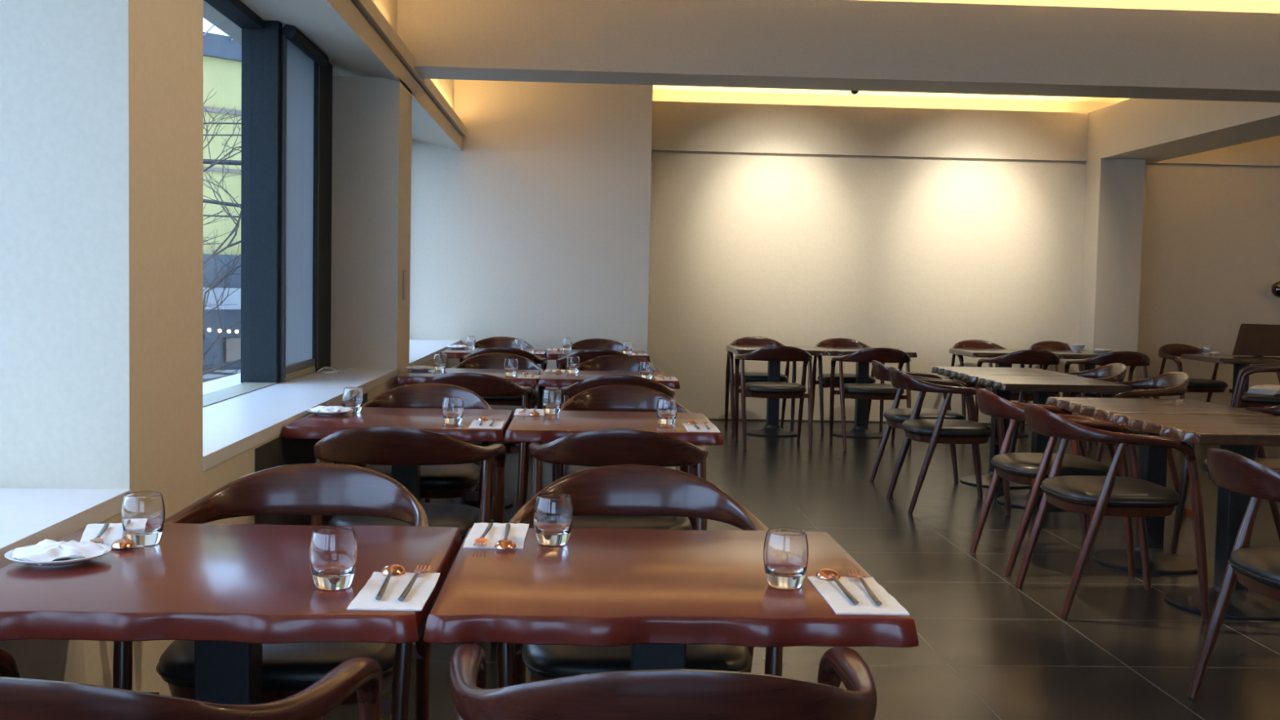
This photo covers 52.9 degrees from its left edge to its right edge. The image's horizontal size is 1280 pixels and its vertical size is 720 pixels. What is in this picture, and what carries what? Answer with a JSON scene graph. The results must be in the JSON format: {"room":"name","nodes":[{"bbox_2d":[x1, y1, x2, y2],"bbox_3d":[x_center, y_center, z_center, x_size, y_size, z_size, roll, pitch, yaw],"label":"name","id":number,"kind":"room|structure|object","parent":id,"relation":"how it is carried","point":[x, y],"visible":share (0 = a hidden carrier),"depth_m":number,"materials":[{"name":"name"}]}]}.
{"room":"restaurant dining room","nodes":[
{"label":"restaurant dining room","id":0,"kind":"room"},
{"bbox_2d":[202,1,241,389],"bbox_3d":[-1.866,-0.627,4.493,0.100,3.300,15.600,1,3,-3],"label":"wall","id":1,"kind":"structure","parent":0,"point":[210,14],"depth_m":5.91,"materials":[{"name":"beige paint"}]},
{"bbox_2d":[0,0,466,696],"bbox_3d":[-1.467,-0.553,3.788,0.635,3.050,13.750,1,3,-3],"label":"wall","id":2,"kind":"structure","parent":0,"point":[101,101],"depth_m":2.91,"materials":[{"name":"beige paint"}]},
{"bbox_2d":[0,339,460,567],"bbox_3d":[-1.507,0.233,4.133,0.614,0.040,13.150,1,3,-3],"label":"window sill","id":3,"kind":"structure","parent":2,"relation":"attached to","point":[233,426],"depth_m":4.03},
{"bbox_2d":[202,0,333,407],"bbox_3d":[-1.689,-0.683,5.189,0.185,1.660,3.620,1,3,-3],"label":"window","id":4,"kind":"structure","parent":2,"relation":"in","point":[260,38],"depth_m":5.85,"materials":[{"name":"black metal"}]},
{"bbox_2d":[279,24,328,378],"bbox_3d":[-1.638,-0.743,6.271,0.081,1.617,0.770,1,3,-3],"label":"window pane","id":5,"kind":"object","parent":4,"relation":"attached to","point":[300,109],"visible":0.9,"depth_m":6.28,"materials":[{"name":"glass"}]},
{"bbox_2d":[254,392,367,525],"bbox_3d":[-1.253,0.520,5.053,0.016,0.610,2.070,1,3,-3],"label":"trim","id":6,"kind":"structure","parent":2,"relation":"attached to","point":[279,451],"depth_m":4.41,"materials":[{"name":"wood"}]},
{"bbox_2d":[402,269,407,299],"bbox_3d":[-1.332,-0.426,7.286,0.008,0.170,0.120,1,3,-3],"label":"switch plate","id":7,"kind":"object","parent":2,"relation":"attached to","point":[404,272],"visible":1,"depth_m":7.25,"materials":[{"name":"plastic"}]},
{"bbox_2d":[409,80,653,408],"bbox_3d":[-1.040,-0.985,11.452,2.171,3.050,1.550,1,3,-3],"label":"wall partition","id":8,"kind":"structure","parent":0,"point":[536,232],"depth_m":10.67,"materials":[{"name":"beige paint"}]},
{"bbox_2d":[322,419,1279,719],"bbox_3d":[2.716,1.063,4.795,9.300,0.120,15.600,1,3,-3],"label":"floor","id":9,"kind":"structure","parent":0,"point":[988,648],"depth_m":5.15,"materials":[{"name":"tile"}]},
{"bbox_2d":[0,647,382,719],"bbox_3d":[-0.678,0.716,1.694,0.593,0.796,0.631,1,3,2],"label":"dining chair","id":10,"kind":"object","parent":9,"relation":"on","point":[20,699],"visible":1,"depth_m":1.40,"materials":[{"name":"brown wood"}]},
{"bbox_2d":[0,523,462,704],"bbox_3d":[-0.724,0.714,2.265,0.745,0.726,0.734,1,3,-3],"label":"dining table","id":11,"kind":"object","parent":9,"relation":"on","point":[232,590],"visible":0.85,"depth_m":2.07,"materials":[{"name":"brown wood"}]},
{"bbox_2d":[4,542,111,567],"bbox_3d":[-1.001,0.338,2.216,0.168,0.018,0.168,1,3,-3],"label":"plate","id":12,"kind":"object","parent":11,"relation":"on","point":[67,562],"visible":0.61,"depth_m":2.17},
{"bbox_2d":[12,538,106,564],"bbox_3d":[-0.994,0.328,2.213,0.150,0.023,0.157,1,3,-3],"label":"crumpled napkin","id":13,"kind":"object","parent":12,"relation":"on","point":[46,550],"visible":1,"depth_m":2.19,"materials":[{"name":"fabric"}]},
{"bbox_2d":[80,523,143,548],"bbox_3d":[-0.999,0.333,2.443,0.114,0.003,0.248,0,3,-19],"label":"paper napkin","id":14,"kind":"object","parent":11,"relation":"on","point":[113,532],"visible":0.34,"depth_m":2.45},
{"bbox_2d":[111,529,135,548],"bbox_3d":[-0.968,0.326,2.417,0.041,0.012,0.224,0,4,-20],"label":"spoon","id":15,"kind":"object","parent":14,"relation":"on","point":[123,543],"visible":0.92,"depth_m":2.32,"materials":[{"name":"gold metal"}]},
{"bbox_2d":[111,535,135,548],"bbox_3d":[-0.942,0.331,2.345,0.041,0.012,0.072,0,4,-20],"label":"bowl","id":16,"kind":"object","parent":15,"relation":"on","point":[123,543],"depth_m":2.32,"materials":[{"name":"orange metal"}]},
{"bbox_2d":[121,491,164,546],"bbox_3d":[-0.918,0.294,2.377,0.076,0.092,0.076,-2,5,-45],"label":"glass tumbler","id":17,"kind":"object","parent":11,"relation":"on","point":[143,513],"visible":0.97,"depth_m":2.35,"materials":[{"name":"clear"}]},
{"bbox_2d":[309,526,357,590],"bbox_3d":[-0.494,0.320,2.072,0.076,0.092,0.076,0,4,-25],"label":"glass tumbler","id":18,"kind":"object","parent":11,"relation":"on","point":[333,550],"visible":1,"depth_m":2.04,"materials":[{"name":"clear"}]},
{"bbox_2d":[346,571,439,610],"bbox_3d":[-0.389,0.367,2.055,0.114,0.003,0.248,1,3,-3],"label":"paper napkin","id":19,"kind":"object","parent":11,"relation":"on","point":[424,584],"visible":0.81,"depth_m":2.03,"materials":[{"name":"paper"}]},
{"bbox_2d":[375,564,405,599],"bbox_3d":[-0.410,0.357,2.088,0.041,0.012,0.224,1,3,-4],"label":"spoon","id":20,"kind":"object","parent":19,"relation":"on","point":[389,570],"visible":1,"depth_m":2.15,"materials":[{"name":"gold metal"}]},
{"bbox_2d":[381,564,405,574],"bbox_3d":[-0.416,0.352,2.163,0.041,0.012,0.072,1,3,-4],"label":"bowl","id":21,"kind":"object","parent":20,"relation":"on","point":[390,569],"depth_m":2.16,"materials":[{"name":"orange metal"}]},
{"bbox_2d":[398,564,430,601],"bbox_3d":[-0.368,0.359,2.086,0.024,0.010,0.225,1,3,-1],"label":"fork","id":22,"kind":"object","parent":19,"relation":"on","point":[405,593],"visible":1,"depth_m":2.08,"materials":[{"name":"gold metal"}]},
{"bbox_2d":[112,462,431,719],"bbox_3d":[-0.736,0.656,2.715,0.593,0.796,0.631,1,3,-3],"label":"dining chair","id":23,"kind":"object","parent":9,"relation":"on","point":[288,669],"visible":0.38,"depth_m":2.85,"materials":[{"name":"brown wood"}]},
{"bbox_2d":[280,407,513,502],"bbox_3d":[-0.858,0.571,4.707,0.745,0.726,0.732,1,3,-3],"label":"dining table","id":24,"kind":"object","parent":9,"relation":"on","point":[311,426],"visible":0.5,"depth_m":4.55,"materials":[{"name":"brown wood"}]},
{"bbox_2d":[306,408,353,415],"bbox_3d":[-1.138,0.192,4.723,0.168,0.018,0.168,3,4,30],"label":"plate","id":25,"kind":"object","parent":24,"relation":"on","point":[319,413],"visible":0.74,"depth_m":4.67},
{"bbox_2d":[310,405,350,413],"bbox_3d":[-1.142,0.181,4.722,0.149,0.023,0.160,2,3,13],"label":"crumpled napkin","id":26,"kind":"object","parent":25,"relation":"on","point":[329,409],"visible":0.99,"depth_m":4.69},
{"bbox_2d":[342,386,363,413],"bbox_3d":[-1.076,0.150,4.824,0.076,0.092,0.076,-1,4,-36],"label":"glass tumbler","id":27,"kind":"object","parent":24,"relation":"on","point":[353,397],"visible":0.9,"depth_m":4.79,"materials":[{"name":"clear"}]},
{"bbox_2d":[442,396,463,424],"bbox_3d":[-0.654,0.177,4.498,0.076,0.092,0.076,0,3,-16],"label":"glass tumbler","id":28,"kind":"object","parent":24,"relation":"on","point":[452,406],"visible":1,"depth_m":4.47,"materials":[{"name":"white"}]},
{"bbox_2d":[467,419,504,428],"bbox_3d":[-0.534,0.225,4.491,0.114,0.003,0.248,1,3,-3],"label":"paper napkin","id":29,"kind":"object","parent":24,"relation":"on","point":[475,424],"visible":0.94,"depth_m":4.47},
{"bbox_2d":[310,426,506,645],"bbox_3d":[-0.745,0.576,4.109,0.593,0.796,0.631,1,3,0],"label":"dining chair","id":30,"kind":"object","parent":9,"relation":"on","point":[375,446],"visible":0.59,"depth_m":3.84,"materials":[{"name":"brown wood"}]},
{"bbox_2d":[343,382,493,519],"bbox_3d":[-0.875,0.512,5.162,0.593,0.796,0.631,1,3,-3],"label":"dining chair","id":31,"kind":"object","parent":9,"relation":"on","point":[444,481],"visible":0.29,"depth_m":5.24,"materials":[{"name":"brown wood"}]},
{"bbox_2d":[393,368,541,510],"bbox_3d":[-0.934,0.433,7.083,0.745,0.726,0.738,1,3,-3],"label":"dining table","id":32,"kind":"object","parent":9,"relation":"on","point":[408,377],"visible":0.42,"depth_m":6.98,"materials":[{"name":"brown wood"}]},
{"bbox_2d":[433,353,447,370],"bbox_3d":[-1.121,0.011,7.220,0.076,0.092,0.076,4,5,43],"label":"glass tumbler","id":33,"kind":"object","parent":32,"relation":"on","point":[440,360],"visible":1,"depth_m":7.19,"materials":[{"name":"white"}]},
{"bbox_2d":[504,358,518,376],"bbox_3d":[-0.689,0.040,6.880,0.076,0.092,0.076,-1,4,-28],"label":"glass tumbler","id":34,"kind":"object","parent":32,"relation":"on","point":[511,365],"visible":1,"depth_m":6.85,"materials":[{"name":"white"}]},
{"bbox_2d":[419,372,533,511],"bbox_3d":[-0.843,0.439,6.448,0.593,0.796,0.631,1,3,-3],"label":"dining chair","id":35,"kind":"object","parent":9,"relation":"on","point":[482,384],"visible":0.48,"depth_m":6.20,"materials":[{"name":"brown wood"}]},
{"bbox_2d":[440,347,546,445],"bbox_3d":[-1.070,0.292,9.475,0.745,0.726,0.734,1,3,-3],"label":"dining table","id":36,"kind":"object","parent":9,"relation":"on","point":[451,353],"visible":0.22,"depth_m":9.16,"materials":[{"name":"brown wood"}]},
{"bbox_2d":[459,336,535,443],"bbox_3d":[-1.098,0.228,10.039,0.593,0.796,0.631,1,3,-3],"label":"dining chair","id":37,"kind":"object","parent":9,"relation":"on","point":[500,341],"visible":0.11,"depth_m":10.30,"materials":[{"name":"brown wood"}]},
{"bbox_2d":[452,352,544,444],"bbox_3d":[-0.855,0.372,7.612,0.593,0.796,0.631,1,3,-3],"label":"dining chair","id":38,"kind":"object","parent":9,"relation":"on","point":[496,360],"visible":0.15,"depth_m":7.85,"materials":[{"name":"brown wood"}]},
{"bbox_2d":[462,346,547,405],"bbox_3d":[-0.949,0.293,8.951,0.593,0.796,0.631,1,3,-3],"label":"dining chair","id":39,"kind":"object","parent":9,"relation":"on","point":[515,400],"visible":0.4,"depth_m":8.73,"materials":[{"name":"brown wood"}]},
{"bbox_2d":[562,338,622,370],"bbox_3d":[-0.329,0.242,10.054,0.593,0.796,0.631,1,3,-3],"label":"dining chair","id":40,"kind":"object","parent":9,"relation":"on","point":[588,344],"visible":0.06,"depth_m":10.32,"materials":[{"name":"brown wood"}]},
{"bbox_2d":[555,349,628,389],"bbox_3d":[-0.296,0.306,8.961,0.593,0.796,0.631,1,3,-3],"label":"dining chair","id":41,"kind":"object","parent":9,"relation":"on","point":[584,355],"visible":0.16,"depth_m":8.64,"materials":[{"name":"brown wood"}]},
{"bbox_2d":[545,349,649,361],"bbox_3d":[-0.323,0.305,9.530,0.745,0.726,0.738,1,3,-3],"label":"dining table","id":42,"kind":"object","parent":9,"relation":"on","point":[551,354],"visible":0.24,"depth_m":9.18,"materials":[{"name":"brown wood"}]},
{"bbox_2d":[537,369,679,389],"bbox_3d":[-0.182,0.446,7.116,0.745,0.726,0.732,1,3,-3],"label":"dining table","id":43,"kind":"object","parent":9,"relation":"on","point":[566,379],"visible":0.3,"depth_m":6.89,"materials":[{"name":"brown wood"}]},
{"bbox_2d":[566,356,579,373],"bbox_3d":[-0.375,0.028,7.204,0.076,0.092,0.076,1,3,5],"label":"glass tumbler","id":44,"kind":"object","parent":43,"relation":"on","point":[572,362],"visible":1,"depth_m":7.17,"materials":[{"name":"white"}]},
{"bbox_2d":[639,361,653,378],"bbox_3d":[0.035,0.055,6.873,0.076,0.092,0.076,3,4,27],"label":"glass tumbler","id":45,"kind":"object","parent":43,"relation":"on","point":[646,368],"visible":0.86,"depth_m":6.84,"materials":[{"name":"white"}]},
{"bbox_2d":[504,410,723,445],"bbox_3d":[-0.109,0.584,4.742,0.745,0.726,0.734,1,3,-3],"label":"dining table","id":46,"kind":"object","parent":9,"relation":"on","point":[548,428],"visible":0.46,"depth_m":4.54,"materials":[{"name":"brown wood"}]},
{"bbox_2d":[513,408,544,416],"bbox_3d":[-0.424,0.201,4.946,0.114,0.003,0.248,1,3,-3],"label":"paper napkin","id":47,"kind":"object","parent":46,"relation":"on","point":[527,411],"visible":0.76,"depth_m":4.95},
{"bbox_2d":[542,388,561,413],"bbox_3d":[-0.337,0.159,4.923,0.076,0.092,0.076,2,3,16],"label":"glass tumbler","id":48,"kind":"object","parent":46,"relation":"on","point":[551,398],"visible":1,"depth_m":4.89,"materials":[{"name":"white"}]},
{"bbox_2d":[656,397,677,425],"bbox_3d":[0.097,0.185,4.628,0.076,0.092,0.076,3,4,34],"label":"glass tumbler","id":49,"kind":"object","parent":46,"relation":"on","point":[666,408],"visible":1,"depth_m":4.60,"materials":[{"name":"white"}]},
{"bbox_2d":[682,423,719,432],"bbox_3d":[0.215,0.238,4.526,0.114,0.003,0.248,1,3,-3],"label":"paper napkin","id":50,"kind":"object","parent":46,"relation":"on","point":[689,427],"visible":0.88,"depth_m":4.50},
{"bbox_2d":[568,355,662,399],"bbox_3d":[-0.140,0.385,7.644,0.593,0.796,0.631,1,3,-3],"label":"dining chair","id":51,"kind":"object","parent":9,"relation":"on","point":[607,362],"visible":0.09,"depth_m":7.91,"materials":[{"name":"brown wood"}]},
{"bbox_2d":[559,374,675,472],"bbox_3d":[-0.117,0.451,6.501,0.593,0.796,0.631,1,3,-3],"label":"dining chair","id":52,"kind":"object","parent":9,"relation":"on","point":[573,389],"visible":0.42,"depth_m":6.19,"materials":[{"name":"brown wood"}]},
{"bbox_2d":[528,429,708,681],"bbox_3d":[-0.073,0.586,4.165,0.593,0.796,0.631,1,3,-3],"label":"dining chair","id":53,"kind":"object","parent":9,"relation":"on","point":[597,448],"visible":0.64,"depth_m":3.88,"materials":[{"name":"brown wood"}]},
{"bbox_2d":[551,384,697,482],"bbox_3d":[-0.071,0.523,5.269,0.593,0.796,0.631,1,3,-3],"label":"dining chair","id":54,"kind":"object","parent":9,"relation":"on","point":[620,397],"visible":0.2,"depth_m":5.52,"materials":[{"name":"brown wood"}]},
{"bbox_2d":[497,464,782,688],"bbox_3d":[-0.011,0.666,2.793,0.593,0.796,0.631,1,3,-3],"label":"dining chair","id":55,"kind":"object","parent":9,"relation":"on","point":[628,490],"visible":0.34,"depth_m":2.96,"materials":[{"name":"brown wood"}]},
{"bbox_2d":[449,644,877,719],"bbox_3d":[0.024,0.726,1.771,0.593,0.796,0.631,1,3,-3],"label":"dining chair","id":56,"kind":"object","parent":9,"relation":"on","point":[679,694],"visible":1,"depth_m":1.46,"materials":[{"name":"brown wood"}]},
{"bbox_2d":[423,528,919,670],"bbox_3d":[0.027,0.727,2.300,0.745,0.726,0.738,1,3,-3],"label":"dining table","id":57,"kind":"object","parent":9,"relation":"on","point":[657,593],"visible":0.9,"depth_m":2.06,"materials":[{"name":"brown wood"}]},
{"bbox_2d":[462,522,528,549],"bbox_3d":[-0.279,0.343,2.519,0.114,0.003,0.248,1,3,-3],"label":"paper napkin","id":58,"kind":"object","parent":57,"relation":"on","point":[517,532],"visible":0.79,"depth_m":2.52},
{"bbox_2d":[472,522,493,546],"bbox_3d":[-0.300,0.337,2.487,0.024,0.010,0.225,1,3,-1],"label":"fork","id":59,"kind":"object","parent":58,"relation":"on","point":[482,539],"visible":1,"depth_m":2.43,"materials":[{"name":"metal"}]},
{"bbox_2d":[494,523,515,549],"bbox_3d":[-0.258,0.337,2.485,0.041,0.012,0.224,1,3,-4],"label":"spoon","id":60,"kind":"object","parent":58,"relation":"on","point":[505,544],"visible":1,"depth_m":2.39,"materials":[{"name":"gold metal"}]},
{"bbox_2d":[494,536,515,549],"bbox_3d":[-0.252,0.341,2.409,0.041,0.012,0.072,1,3,-4],"label":"bowl","id":61,"kind":"object","parent":60,"relation":"on","point":[505,544],"depth_m":2.39,"materials":[{"name":"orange metal"}]},
{"bbox_2d":[533,493,573,546],"bbox_3d":[-0.166,0.305,2.454,0.076,0.092,0.076,2,3,6],"label":"glass tumbler","id":62,"kind":"object","parent":57,"relation":"on","point":[553,515],"visible":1,"depth_m":2.42,"materials":[{"name":"clear"}]},
{"bbox_2d":[763,527,808,589],"bbox_3d":[0.243,0.331,2.143,0.076,0.092,0.076,3,4,28],"label":"glass tumbler","id":63,"kind":"object","parent":57,"relation":"on","point":[785,550],"visible":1,"depth_m":2.11,"materials":[{"name":"clear"}]},
{"bbox_2d":[808,576,909,615],"bbox_3d":[0.350,0.381,2.088,0.114,0.003,0.248,1,3,-3],"label":"paper napkin","id":64,"kind":"object","parent":57,"relation":"on","point":[841,604],"visible":0.87,"depth_m":2.06,"materials":[{"name":"paper"}]},
{"bbox_2d":[815,568,858,604],"bbox_3d":[0.329,0.370,2.122,0.041,0.012,0.224,1,3,-4],"label":"spoon","id":65,"kind":"object","parent":64,"relation":"on","point":[825,573],"visible":1,"depth_m":2.18,"materials":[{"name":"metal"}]},
{"bbox_2d":[815,568,839,579],"bbox_3d":[0.323,0.365,2.197,0.041,0.012,0.072,1,3,-4],"label":"bowl","id":66,"kind":"object","parent":65,"relation":"on","point":[825,573],"depth_m":2.19,"materials":[{"name":"orange metal"}]},
{"bbox_2d":[846,569,882,605],"bbox_3d":[0.371,0.372,2.119,0.024,0.010,0.225,1,3,-1],"label":"fork","id":67,"kind":"object","parent":64,"relation":"on","point":[873,597],"visible":1,"depth_m":2.11,"materials":[{"name":"metal"}]},
{"bbox_2d":[724,336,796,432],"bbox_3d":[1.033,0.206,11.175,0.593,0.796,0.631,1,3,-3],"label":"dining chair","id":68,"kind":"object","parent":9,"relation":"on","point":[751,340],"visible":0.57,"depth_m":11.10,"materials":[{"name":"brown wood"}]},
{"bbox_2d":[734,346,813,449],"bbox_3d":[1.045,0.273,10.012,0.593,0.796,0.631,1,3,-3],"label":"dining chair","id":69,"kind":"object","parent":9,"relation":"on","point":[779,353],"visible":1,"depth_m":9.83,"materials":[{"name":"brown wood"}]},
{"bbox_2d":[725,345,826,436],"bbox_3d":[1.123,0.260,10.833,0.745,0.726,0.733,1,3,-3],"label":"dining table","id":70,"kind":"object","parent":9,"relation":"on","point":[772,428],"visible":0.52,"depth_m":10.78,"materials":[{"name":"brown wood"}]},
{"bbox_2d":[812,337,884,433],"bbox_3d":[1.797,0.219,11.230,0.593,0.796,0.631,1,3,-3],"label":"dining chair","id":71,"kind":"object","parent":9,"relation":"on","point":[824,380],"visible":0.43,"depth_m":11.07,"materials":[{"name":"brown wood"}]},
{"bbox_2d":[813,346,916,438],"bbox_3d":[1.874,0.273,10.868,0.745,0.726,0.734,1,3,-3],"label":"dining table","id":72,"kind":"object","parent":9,"relation":"on","point":[860,429],"visible":0.52,"depth_m":10.82,"materials":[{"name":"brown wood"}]},
{"bbox_2d":[829,347,911,451],"bbox_3d":[1.813,0.286,10.067,0.593,0.796,0.631,1,3,-3],"label":"dining chair","id":73,"kind":"object","parent":9,"relation":"on","point":[882,355],"visible":0.9,"depth_m":9.87,"materials":[{"name":"brown wood"}]},
{"bbox_2d":[869,360,982,494],"bbox_3d":[1.749,0.405,7.973,0.631,0.796,0.593,1,3,-3],"label":"dining chair","id":74,"kind":"object","parent":9,"relation":"on","point":[895,416],"visible":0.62,"depth_m":7.90,"materials":[{"name":"brown wood"}]},
{"bbox_2d":[886,366,1010,515],"bbox_3d":[1.728,0.442,7.312,0.631,0.796,0.593,1,3,-3],"label":"dining chair","id":75,"kind":"object","parent":9,"relation":"on","point":[933,432],"visible":0.9,"depth_m":7.10,"materials":[{"name":"brown wood"}]},
{"bbox_2d":[949,339,1024,432],"bbox_3d":[3.075,0.229,11.508,0.593,0.796,0.631,1,3,-3],"label":"dining chair","id":76,"kind":"object","parent":9,"relation":"on","point":[969,344],"visible":0.22,"depth_m":11.70,"materials":[{"name":"brown wood"}]},
{"bbox_2d":[931,366,1077,488],"bbox_3d":[2.317,0.431,8.280,0.756,0.726,0.770,1,3,-3],"label":"dining table","id":77,"kind":"object","parent":9,"relation":"on","point":[957,372],"visible":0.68,"depth_m":8.23,"materials":[{"name":"brown wood"}]},
{"bbox_2d":[948,348,1060,437],"bbox_3d":[3.122,0.285,11.114,0.745,0.726,0.733,1,3,-3],"label":"dining table","id":78,"kind":"object","parent":9,"relation":"on","point":[973,353],"visible":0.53,"depth_m":11.00,"materials":[{"name":"brown wood"}]},
{"bbox_2d":[974,349,1061,448],"bbox_3d":[3.030,0.299,10.272,0.593,0.796,0.631,1,3,-3],"label":"dining chair","id":79,"kind":"object","parent":9,"relation":"on","point":[1031,357],"visible":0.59,"depth_m":9.99,"materials":[{"name":"brown wood"}]},
{"bbox_2d":[961,373,1133,510],"bbox_3d":[2.344,0.476,7.497,0.756,0.726,0.770,1,3,-3],"label":"dining table","id":80,"kind":"object","parent":9,"relation":"on","point":[1043,387],"visible":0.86,"depth_m":7.37,"materials":[{"name":"brown wood"}]},
{"bbox_2d":[969,388,1135,577],"bbox_3d":[1.836,0.531,5.808,0.631,0.796,0.593,1,3,-3],"label":"dining chair","id":81,"kind":"object","parent":9,"relation":"on","point":[1025,468],"visible":0.66,"depth_m":5.62,"materials":[{"name":"brown wood"}]},
{"bbox_2d":[1022,341,1103,426],"bbox_3d":[3.793,0.240,11.571,0.593,0.796,0.631,1,3,-3],"label":"dining chair","id":82,"kind":"object","parent":9,"relation":"on","point":[1043,345],"visible":0.05,"depth_m":11.83,"materials":[{"name":"brown wood"}]},
{"bbox_2d":[1008,363,1126,476],"bbox_3d":[2.740,0.412,8.198,0.631,0.796,0.593,1,3,-3],"label":"dining chair","id":83,"kind":"object","parent":9,"relation":"on","point":[1113,372],"visible":0.22,"depth_m":8.34,"materials":[{"name":"brown wood"}]},
{"bbox_2d":[1045,350,1114,370],"bbox_3d":[3.873,0.298,11.149,0.745,0.726,0.734,1,3,-3],"label":"dining table","id":84,"kind":"object","parent":9,"relation":"on","point":[1064,354],"visible":0.23,"depth_m":10.94,"materials":[{"name":"brown wood"}]},
{"bbox_2d":[1062,351,1150,450],"bbox_3d":[3.768,0.310,10.346,0.593,0.796,0.631,1,3,-3],"label":"dining chair","id":85,"kind":"object","parent":9,"relation":"on","point":[1132,359],"visible":0.54,"depth_m":10.08,"materials":[{"name":"brown wood"}]},
{"bbox_2d":[1015,402,1209,621],"bbox_3d":[1.838,0.573,5.084,0.631,0.796,0.593,1,3,-3],"label":"dining chair","id":86,"kind":"object","parent":9,"relation":"on","point":[1098,497],"visible":1,"depth_m":4.87,"materials":[{"name":"brown wood"}]},
{"bbox_2d":[1060,371,1189,516],"bbox_3d":[2.786,0.460,7.390,0.631,0.796,0.593,1,3,-3],"label":"dining chair","id":87,"kind":"object","parent":9,"relation":"on","point":[1175,383],"visible":0.41,"depth_m":7.15,"materials":[{"name":"brown wood"}]},
{"bbox_2d":[1044,396,1273,573],"bbox_3d":[2.345,0.569,5.893,0.756,0.726,0.770,1,3,-3],"label":"dining table","id":88,"kind":"object","parent":9,"relation":"on","point":[1153,460],"visible":0.73,"depth_m":5.84,"materials":[{"name":"wood"}]},
{"bbox_2d":[1111,413,1279,620],"bbox_3d":[2.359,0.614,5.109,0.756,0.726,0.770,1,3,-3],"label":"dining table","id":89,"kind":"object","parent":9,"relation":"on","point":[1239,434],"visible":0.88,"depth_m":5.06,"materials":[{"name":"wood"}]},
{"bbox_2d":[1158,343,1232,402],"bbox_3d":[4.972,0.266,11.555,0.593,0.796,0.631,1,3,-9],"label":"dining chair","id":90,"kind":"object","parent":9,"relation":"on","point":[1171,351],"visible":0.5,"depth_m":11.48,"materials":[{"name":"leather"}]},
{"bbox_2d":[1169,404,1279,554],"bbox_3d":[2.827,0.552,5.793,0.631,0.796,0.593,1,3,-3],"label":"dining chair","id":91,"kind":"object","parent":9,"relation":"on","point":[1260,451],"visible":0.25,"depth_m":6.03,"materials":[{"name":"brown wood"}]},
{"bbox_2d":[1180,353,1279,408],"bbox_3d":[5.120,0.334,10.975,0.745,0.726,0.733,1,3,-3],"label":"dining table","id":92,"kind":"object","parent":9,"relation":"on","point":[1238,362],"visible":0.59,"depth_m":10.85,"materials":[{"name":"brown wood"}]},
{"bbox_2d":[1231,324,1279,356],"bbox_3d":[5.393,-0.172,11.124,0.600,0.278,0.152,1,3,-3],"label":"display board","id":93,"kind":"object","parent":92,"relation":"on","point":[1252,340],"visible":1,"depth_m":11.08,"materials":[{"name":"wood"}]},
{"bbox_2d":[1187,448,1279,699],"bbox_3d":[1.951,0.656,3.665,0.631,0.796,0.593,1,3,-3],"label":"dining chair","id":94,"kind":"object","parent":9,"relation":"on","point":[1257,568],"visible":1,"depth_m":3.68,"materials":[{"name":"brown wood"}]},
{"bbox_2d":[1230,364,1279,408],"bbox_3d":[4.899,0.354,9.994,0.631,0.796,0.593,3,4,22],"label":"dining chair","id":95,"kind":"object","parent":9,"relation":"on","point":[1239,397],"visible":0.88,"depth_m":9.83,"materials":[{"name":"brown wood"}]},
{"bbox_2d":[1247,384,1279,395],"bbox_3d":[4.907,0.230,9.988,0.319,0.059,0.246,-1,4,-36],"label":"folded papers","id":96,"kind":"object","parent":95,"relation":"on","point":[1270,389],"visible":1,"depth_m":9.91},
{"bbox_2d":[396,0,1279,102],"bbox_3d":[3.042,-1.917,7.769,8.885,0.600,0.450,1,3,-3],"label":"beam","id":97,"kind":"structure","parent":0,"point":[1191,50],"depth_m":7.49,"materials":[{"name":"beige paint"}]},
{"bbox_2d":[647,90,1279,423],"bbox_3d":[3.642,-0.930,12.178,7.249,3.050,0.525,1,3,-3],"label":"wall","id":98,"kind":"structure","parent":0,"point":[925,227],"depth_m":11.87,"materials":[{"name":"beige paint"}]},
{"bbox_2d":[708,418,1026,425],"bbox_3d":[3.622,0.601,12.014,7.249,0.012,0.008,1,3,-3],"label":"baseboard","id":99,"kind":"structure","parent":98,"relation":"attached to","point":[708,419],"depth_m":11.92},
{"bbox_2d":[653,0,1279,102],"bbox_3d":[2.781,-2.116,4.613,9.300,0.150,15.600,1,3,-3],"label":"ceiling","id":100,"kind":"structure","parent":0,"point":[655,87],"depth_m":11.97,"materials":[{"name":"paint"}]},
{"bbox_2d":[1077,158,1145,382],"bbox_3d":[4.314,-0.597,11.814,0.408,2.455,0.350,1,3,-3],"label":"wall column","id":101,"kind":"structure","parent":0,"point":[1114,188],"depth_m":11.63,"materials":[{"name":"beige paint"}]},
{"bbox_2d":[1086,98,1279,163],"bbox_3d":[4.512,-2.013,9.980,0.590,0.600,3.840,1,3,-3],"label":"beam","id":102,"kind":"structure","parent":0,"point":[1150,130],"depth_m":10.34,"materials":[{"name":"beige paint"}]},
{"label":"outside","id":103,"kind":"structure","parent":0,"visible":0},
{"bbox_2d":[203,159,240,165],"bbox_3d":[-6.277,-2.689,16.053,7.091,0.452,0.590,0,3,-16],"label":"power line","id":104,"kind":"object","parent":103,"point":[237,162],"visible":0.02,"depth_m":16.14,"materials":[{"name":"black metal"}]},
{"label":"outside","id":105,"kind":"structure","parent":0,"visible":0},
{"bbox_3d":[-32.133,3.299,23.828,58.100,0.200,90.000,1,3,-3],"label":"ground","id":106,"kind":"structure","parent":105,"visible":0},
{"bbox_2d":[202,25,241,382],"bbox_3d":[-9.450,-1.064,23.949,9.508,9.429,28.200,4,4,42],"label":"building","id":107,"kind":"structure","parent":106,"relation":"on","point":[222,55],"depth_m":21.47,"materials":[{"name":"beige"}]},
{"bbox_2d":[203,93,241,380],"bbox_3d":[-4.686,0.794,12.603,4.027,7.237,3.558,1,3,-6],"label":"bare tree","id":108,"kind":"object","parent":106,"relation":"on","point":[214,254],"visible":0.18,"depth_m":12.54,"materials":[{"name":"brown plant"}]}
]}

